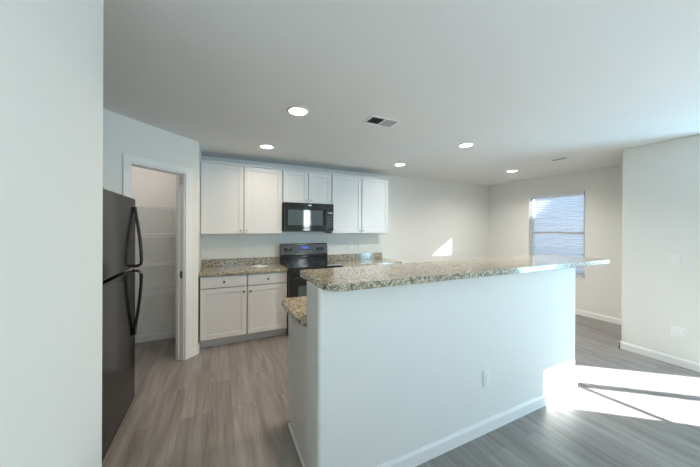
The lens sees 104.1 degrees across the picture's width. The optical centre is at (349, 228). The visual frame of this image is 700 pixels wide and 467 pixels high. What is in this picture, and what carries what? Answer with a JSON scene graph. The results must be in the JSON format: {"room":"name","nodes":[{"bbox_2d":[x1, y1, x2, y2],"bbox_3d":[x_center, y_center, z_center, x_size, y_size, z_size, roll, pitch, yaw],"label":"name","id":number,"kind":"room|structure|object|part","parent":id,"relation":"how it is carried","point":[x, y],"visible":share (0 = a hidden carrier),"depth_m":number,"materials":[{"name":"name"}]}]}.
{"room":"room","nodes":[
{"label":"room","id":0,"kind":"room"},
{"bbox_2d":[0,0,102,466],"bbox_3d":[-0.587,0.234,0.112,0.140,2.440,2.085,0,0,-26],"label":"wall","id":1,"kind":"structure","parent":0,"point":[51,51],"depth_m":0.74,"materials":[{"name":"white paint"}]},
{"bbox_2d":[103,109,198,347],"bbox_3d":[-1.977,0.222,2.684,0.115,2.440,1.030,0,0,19],"label":"wall","id":2,"kind":"structure","parent":0,"point":[121,134],"depth_m":2.63,"materials":[{"name":"white paint"}]},
{"bbox_2d":[122,153,192,360],"bbox_3d":[-1.945,0.388,2.754,0.131,2.108,0.695,0,0,19],"label":"trim","id":3,"kind":"structure","parent":2,"relation":"attached to","point":[184,176],"depth_m":2.99,"materials":[{"name":"white wood"}]},
{"bbox_2d":[192,342,199,356],"bbox_3d":[-1.775,1.398,3.173,0.056,0.088,0.218,0,0,-8],"label":"baseboard","id":4,"kind":"structure","parent":2,"relation":"attached to","point":[195,350],"depth_m":3.12,"materials":[{"name":"white wood"}]},
{"bbox_2d":[135,331,175,342],"bbox_3d":[-2.365,1.396,2.879,1.099,0.088,1.288,0,0,-26],"label":"baseboard","id":5,"kind":"structure","parent":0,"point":[170,334],"depth_m":3.51,"materials":[{"name":"white wood"}]},
{"bbox_2d":[198,146,201,341],"bbox_3d":[-1.947,0.221,3.423,0.115,2.440,0.660,0,0,-26],"label":"wall","id":6,"kind":"structure","parent":0,"point":[199,155],"depth_m":3.32,"materials":[{"name":"white paint"}]},
{"bbox_2d":[131,156,487,335],"bbox_3d":[-0.016,0.289,4.785,7.215,2.560,0.120,0,0,-26],"label":"wall","id":7,"kind":"structure","parent":0,"point":[429,220],"depth_m":4.71,"materials":[{"name":"white paint"}]},
{"bbox_2d":[135,286,175,303],"bbox_3d":[-2.575,0.877,3.319,1.077,0.267,0.305,0,0,-26],"label":"wire shelf","id":8,"kind":"object","parent":7,"relation":"attached to","point":[158,287],"visible":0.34,"depth_m":3.35,"materials":[{"name":"white metal"}]},
{"bbox_2d":[135,259,175,276],"bbox_3d":[-2.573,0.527,3.319,1.077,0.267,0.305,0,0,-26],"label":"wire shelf","id":9,"kind":"object","parent":7,"relation":"attached to","point":[168,261],"visible":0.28,"depth_m":3.36,"materials":[{"name":"white metal"}]},
{"bbox_2d":[135,206,175,227],"bbox_3d":[-2.570,-0.143,3.318,1.077,0.267,0.305,0,0,-26],"label":"wire shelf","id":10,"kind":"object","parent":7,"relation":"attached to","point":[138,207],"visible":0.34,"depth_m":3.31,"materials":[{"name":"white metal"}]},
{"bbox_2d":[135,233,175,252],"bbox_3d":[-2.571,0.187,3.318,1.077,0.267,0.305,0,0,-26],"label":"wire shelf","id":11,"kind":"object","parent":7,"relation":"attached to","point":[146,234],"visible":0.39,"depth_m":3.32,"materials":[{"name":"white metal"}]},
{"bbox_2d":[202,257,278,266],"bbox_3d":[-1.561,0.478,3.964,1.041,0.100,0.020,0,0,-26],"label":"backsplash","id":12,"kind":"structure","parent":7,"relation":"attached to","point":[258,260],"depth_m":3.94,"materials":[{"name":"stone"}]},
{"bbox_2d":[200,160,282,233],"bbox_3d":[-1.492,-0.398,3.805,1.032,0.938,0.359,0,0,-26],"label":"upper cabinet","id":13,"kind":"object","parent":7,"relation":"attached to","point":[235,198],"visible":1,"depth_m":3.65,"materials":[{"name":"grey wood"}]},
{"bbox_3d":[-1.662,-0.386,3.568,0.501,0.904,0.020,0,0,-26],"label":"door","id":14,"kind":"part","parent":13,"relation":"part of","materials":[{"name":"white wood"}]},
{"bbox_3d":[-1.495,-0.855,3.815,1.032,0.026,0.335,0,0,-26],"label":"molding","id":15,"kind":"part","parent":13,"relation":"part of","materials":[{"name":"white wood"}]},
{"bbox_3d":[-1.200,-0.384,3.790,0.501,0.904,0.020,0,0,-26],"label":"door","id":16,"kind":"part","parent":13,"relation":"part of","materials":[{"name":"white wood"}]},
{"bbox_2d":[243,242,247,249],"bbox_3d":[-1.526,0.252,3.986,0.072,0.116,0.009,0,0,-26],"label":"wall outlet","id":17,"kind":"object","parent":7,"relation":"attached to","point":[245,244],"visible":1,"depth_m":3.98,"materials":[{"name":"white plastic"}]},
{"bbox_2d":[282,168,331,203],"bbox_3d":[-0.685,-0.620,4.192,0.753,0.488,0.359,0,0,-26],"label":"upper cabinet","id":18,"kind":"object","parent":7,"relation":"attached to","point":[298,186],"visible":0.81,"depth_m":4.04,"materials":[{"name":"grey wood"}]},
{"bbox_3d":[-0.792,-0.607,3.985,0.362,0.454,0.020,0,0,-26],"label":"door","id":19,"kind":"part","parent":18,"relation":"part of","materials":[{"name":"white wood"}]},
{"bbox_3d":[-0.689,-0.851,4.203,0.753,0.026,0.335,0,0,-26],"label":"molding","id":20,"kind":"part","parent":18,"relation":"part of","materials":[{"name":"white wood"}]},
{"bbox_2d":[282,202,333,231],"bbox_3d":[-0.662,-0.164,4.155,0.748,0.416,0.449,0,0,-26],"label":"microwave","id":21,"kind":"object","parent":18,"relation":"attached to","point":[296,217],"visible":0.96,"depth_m":3.98,"materials":[{"name":"black metal"}]},
{"bbox_3d":[-0.306,-0.167,4.147,0.114,0.402,0.029,0,0,-26],"label":"control panel","id":22,"kind":"part","parent":21,"relation":"part of","materials":[{"name":"black plastic"}]},
{"bbox_3d":[-0.456,-0.605,4.147,0.362,0.454,0.020,0,0,-26],"label":"door","id":23,"kind":"part","parent":18,"relation":"part of","materials":[{"name":"white wood"}]},
{"bbox_2d":[327,253,381,260],"bbox_3d":[0.096,0.485,4.760,1.089,0.100,0.020,0,0,-26],"label":"backsplash","id":24,"kind":"structure","parent":7,"relation":"attached to","point":[331,257],"depth_m":4.73,"materials":[{"name":"stone"}]},
{"bbox_2d":[324,173,388,233],"bbox_3d":[0.126,-0.391,4.583,1.045,0.938,0.359,0,0,-26],"label":"upper cabinet","id":25,"kind":"object","parent":7,"relation":"attached to","point":[360,203],"visible":0.98,"depth_m":4.43,"materials":[{"name":"grey wood"}]},
{"bbox_3d":[-0.047,-0.379,4.344,0.507,0.904,0.020,0,0,-26],"label":"door","id":26,"kind":"part","parent":25,"relation":"part of","materials":[{"name":"white wood"}]},
{"bbox_3d":[0.123,-0.847,4.593,1.045,0.026,0.335,0,0,-26],"label":"molding","id":27,"kind":"part","parent":25,"relation":"part of","materials":[{"name":"white wood"}]},
{"bbox_3d":[0.421,-0.377,4.569,0.507,0.904,0.020,0,0,-26],"label":"door","id":28,"kind":"part","parent":25,"relation":"part of","materials":[{"name":"white wood"}]},
{"bbox_2d":[102,314,699,466],"bbox_3d":[1.663,1.521,2.786,8.520,0.120,4.946,0,0,-26],"label":"floor","id":29,"kind":"structure","parent":0,"point":[225,405],"depth_m":2.10,"materials":[{"name":"wood"}]},
{"bbox_2d":[102,186,142,461],"bbox_3d":[-1.925,0.590,1.799,0.785,1.708,0.762,0,0,-26],"label":"refrigerator","id":30,"kind":"object","parent":29,"relation":"on","point":[120,215],"visible":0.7,"depth_m":1.90,"materials":[{"name":"black metal"}]},
{"bbox_3d":[-1.659,0.874,1.928,0.062,1.079,0.762,0,0,-26],"label":"door","id":31,"kind":"part","parent":30,"relation":"part of","materials":[{"name":"black metal"}]},
{"bbox_3d":[-1.655,0.037,1.926,0.062,0.567,0.762,0,0,-26],"label":"freezer door","id":32,"kind":"part","parent":30,"relation":"part of","materials":[{"name":"black"}]},
{"bbox_3d":[-1.741,0.601,2.241,0.070,0.538,0.028,0,0,-26],"label":"handle","id":33,"kind":"part","parent":30,"relation":"part of","materials":[{"name":"black metal"}]},
{"bbox_3d":[-1.738,0.071,2.240,0.070,0.497,0.028,0,0,-26],"label":"handle","id":34,"kind":"part","parent":30,"relation":"part of","materials":[{"name":"black metal"}]},
{"bbox_2d":[200,274,246,347],"bbox_3d":[-1.659,1.005,3.587,0.526,0.875,0.619,0,0,-26],"label":"base cabinet","id":35,"kind":"object","parent":29,"relation":"on","point":[223,299],"visible":0.98,"depth_m":3.34,"materials":[{"name":"grey wood"}]},
{"bbox_3d":[-1.539,0.645,3.342,0.510,0.140,0.020,0,0,-26],"label":"drawer","id":36,"kind":"part","parent":35,"relation":"part of","materials":[{"name":"white wood"}]},
{"bbox_2d":[246,271,286,340],"bbox_3d":[-1.191,1.007,3.812,0.507,0.875,0.619,0,0,-26],"label":"base cabinet","id":37,"kind":"object","parent":29,"relation":"on","point":[266,317],"visible":0.88,"depth_m":3.56,"materials":[{"name":"grey wood"}]},
{"bbox_2d":[199,257,287,276],"bbox_3d":[-1.430,0.498,3.694,1.043,0.138,0.620,0,0,-26],"label":"countertop","id":38,"kind":"structure","parent":37,"relation":"on","point":[233,266],"depth_m":3.74,"materials":[{"name":"stone"}]},
{"bbox_3d":[-1.072,0.647,3.567,0.491,0.140,0.020,0,0,-26],"label":"drawer","id":39,"kind":"part","parent":37,"relation":"part of","materials":[{"name":"white wood"}]},
{"bbox_3d":[-1.074,1.032,3.568,0.491,0.603,0.020,0,0,-26],"label":"door","id":40,"kind":"part","parent":37,"relation":"part of","materials":[{"name":"white wood"}]},
{"bbox_2d":[288,314,306,466],"bbox_3d":[0.713,1.020,2.362,2.412,0.874,0.524,0,0,-26],"label":"base cabinet","id":41,"kind":"object","parent":29,"relation":"on","point":[297,334],"visible":0.11,"depth_m":1.81,"materials":[{"name":"white wood"}]},
{"bbox_2d":[281,296,306,326],"bbox_3d":[0.708,0.562,2.377,2.493,0.038,0.557,0,0,-26],"label":"countertop","id":42,"kind":"structure","parent":41,"relation":"on","point":[296,307],"depth_m":1.86,"materials":[{"name":"stone"}]},
{"bbox_3d":[-0.354,1.441,1.807,0.012,0.022,0.445,0,0,-26],"label":"shoe molding","id":43,"kind":"part","parent":41,"relation":"part of","materials":[{"name":"white wood"}]},
{"bbox_2d":[280,243,342,333],"bbox_3d":[-0.581,0.841,4.018,0.767,1.212,0.716,0,0,-26],"label":"range","id":44,"kind":"object","parent":29,"relation":"on","point":[296,257],"visible":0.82,"depth_m":4.14,"materials":[{"name":"black metal"}]},
{"bbox_3d":[-0.457,0.883,3.758,0.754,0.640,0.029,0,0,-26],"label":"oven door","id":45,"kind":"part","parent":44,"relation":"part of","materials":[{"name":"black glass"}]},
{"bbox_3d":[-0.713,0.322,4.298,0.738,0.144,0.018,0,0,-26],"label":"console plate","id":46,"kind":"part","parent":44,"relation":"part of","materials":[{"name":"grey"}]},
{"bbox_2d":[280,260,342,269],"bbox_3d":[-0.576,0.534,4.011,0.767,0.036,0.621,0,0,-26],"label":"cooktop","id":47,"kind":"object","parent":44,"relation":"in","point":[290,264],"depth_m":3.93,"materials":[{"name":"black glass"}]},
{"bbox_3d":[0.213,1.013,4.486,1.066,0.875,0.619,0,0,-26],"label":"base cabinet","id":48,"kind":"object","parent":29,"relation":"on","visible":0},
{"bbox_2d":[327,253,401,266],"bbox_3d":[0.227,0.506,4.490,1.091,0.138,0.620,0,0,-26],"label":"countertop","id":49,"kind":"structure","parent":48,"relation":"on","point":[358,259],"depth_m":4.59,"materials":[{"name":"stone"}]},
{"bbox_2d":[103,0,699,185],"bbox_3d":[1.686,-1.049,2.786,8.740,0.140,5.186,0,0,-26],"label":"ceiling","id":50,"kind":"structure","parent":0,"point":[530,83],"depth_m":1.80,"materials":[{"name":"white paint"}]},
{"bbox_2d":[259,144,274,148],"bbox_3d":[-1.005,-0.989,3.305,0.192,0.008,0.192,0,0,-26],"label":"recessed light","id":51,"kind":"object","parent":50,"relation":"in","point":[264,146],"visible":1,"depth_m":3.29,"materials":[{"name":"white"}]},
{"bbox_2d":[286,106,309,115],"bbox_3d":[-0.437,-0.985,2.297,0.192,0.008,0.192,0,0,-26],"label":"recessed light","id":52,"kind":"object","parent":50,"relation":"in","point":[293,110],"visible":1,"depth_m":2.29,"materials":[{"name":"white"}]},
{"bbox_2d":[362,115,400,127],"bbox_3d":[0.292,-0.982,2.515,0.310,0.008,0.185,0,0,-26],"label":"ceiling vent","id":53,"kind":"object","parent":50,"relation":"in","point":[372,120],"visible":1,"depth_m":2.51,"materials":[{"name":"white metal"}]},
{"bbox_2d":[394,163,405,165],"bbox_3d":[0.768,-0.982,4.200,0.192,0.008,0.192,0,0,-26],"label":"recessed light","id":54,"kind":"object","parent":50,"relation":"in","point":[396,164],"visible":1,"depth_m":4.18,"materials":[{"name":"white"}]},
{"bbox_2d":[457,142,474,147],"bbox_3d":[1.361,-0.977,3.204,0.192,0.008,0.192,0,0,-26],"label":"recessed light","id":55,"kind":"object","parent":50,"relation":"in","point":[469,144],"visible":1,"depth_m":3.20,"materials":[{"name":"white"}]},
{"bbox_2d":[549,157,567,160],"bbox_3d":[2.924,-0.970,3.821,0.090,0.008,0.210,0,0,-26],"label":"ceiling vent","id":56,"kind":"object","parent":50,"relation":"in","point":[563,157],"visible":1,"depth_m":3.82,"materials":[{"name":"white metal"}]},
{"bbox_2d":[306,267,574,466],"bbox_3d":[0.895,0.885,2.037,2.455,1.146,0.211,0,0,-26],"label":"wall","id":57,"kind":"structure","parent":0,"point":[392,372],"depth_m":1.72,"materials":[{"name":"white paint"}]},
{"bbox_2d":[300,254,609,290],"bbox_3d":[1.029,0.294,2.140,2.772,0.036,0.530,0,0,-26],"label":"countertop","id":58,"kind":"structure","parent":57,"relation":"on","point":[387,275],"depth_m":1.79,"materials":[{"name":"stone"}]},
{"bbox_2d":[377,380,577,466],"bbox_3d":[0.904,1.412,2.036,2.462,0.092,0.224,0,0,-26],"label":"baseboard","id":59,"kind":"structure","parent":57,"relation":"attached to","point":[414,458],"depth_m":1.91,"materials":[{"name":"white wood"}]},
{"bbox_2d":[483,368,490,386],"bbox_3d":[0.982,1.068,1.956,0.072,0.116,0.010,0,0,-26],"label":"wall outlet","id":60,"kind":"object","parent":57,"relation":"attached to","point":[486,373],"visible":1,"depth_m":1.95,"materials":[{"name":"white plastic"}]},
{"bbox_2d":[488,165,622,318],"bbox_3d":[3.930,0.309,4.764,0.120,2.560,3.336,0,0,-26],"label":"wall","id":61,"kind":"structure","parent":0,"point":[509,204],"depth_m":4.55,"materials":[{"name":"white paint"}]},
{"bbox_2d":[530,196,584,277],"bbox_3d":[3.791,0.095,5.026,0.135,1.464,0.928,0,0,-26],"label":"window","id":62,"kind":"structure","parent":61,"relation":"in","point":[532,206],"depth_m":5.05,"materials":[{"name":"white plastic"}]},
{"bbox_2d":[529,191,584,275],"bbox_3d":[3.769,0.085,5.015,0.061,1.437,0.904,0,0,-26],"label":"window blind","id":63,"kind":"object","parent":62,"relation":"attached to","point":[574,194],"visible":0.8,"depth_m":4.95,"materials":[{"name":"white plastic"}]},
{"bbox_3d":[3.822,0.069,5.040,0.028,0.044,0.830,0,0,-26],"label":"meeting rail","id":64,"kind":"part","parent":62,"relation":"part of","materials":[{"name":"white plastic"}]},
{"bbox_2d":[575,309,620,324],"bbox_3d":[3.720,1.424,5.037,0.013,0.088,2.670,0,0,-26],"label":"baseboard","id":65,"kind":"structure","parent":61,"relation":"attached to","point":[577,311],"depth_m":4.41,"materials":[{"name":"white wood"}]},
{"bbox_2d":[621,135,699,362],"bbox_3d":[3.991,0.252,3.233,1.095,2.440,0.780,0,0,-26],"label":"wall","id":66,"kind":"structure","parent":0,"point":[661,180],"depth_m":3.03,"materials":[{"name":"white paint"}]},
{"bbox_2d":[619,341,699,371],"bbox_3d":[3.970,1.428,3.235,1.095,0.088,0.793,0,0,-26],"label":"baseboard","id":67,"kind":"structure","parent":66,"relation":"attached to","point":[684,363],"depth_m":3.03,"materials":[{"name":"white wood"}]},
{"bbox_2d":[671,254,680,265],"bbox_3d":[3.516,0.338,2.943,0.010,0.116,0.072,0,0,-26],"label":"light switch","id":68,"kind":"object","parent":66,"relation":"attached to","point":[675,259],"visible":1,"depth_m":2.94,"materials":[{"name":"white plastic"}]},
{"bbox_2d":[671,326,684,338],"bbox_3d":[3.516,1.111,2.929,0.016,0.105,0.100,0,0,-26],"label":"cable plate","id":69,"kind":"object","parent":66,"relation":"attached to","point":[675,331],"visible":1,"depth_m":2.93,"materials":[{"name":"white plastic"}]},
{"label":"outside","id":70,"kind":"structure","parent":0,"visible":0},
{"bbox_3d":[4.484,1.757,2.132,70.000,0.240,80.000,0,0,-26],"label":"ground","id":71,"kind":"structure","parent":70,"visible":0},
{"bbox_2d":[534,195,583,271],"bbox_3d":[10.414,-1.652,14.065,8.000,6.600,9.400,0,0,-26],"label":"house","id":72,"kind":"structure","parent":71,"relation":"on","point":[572,197],"depth_m":10.62,"materials":[{"name":"white"}]}
]}

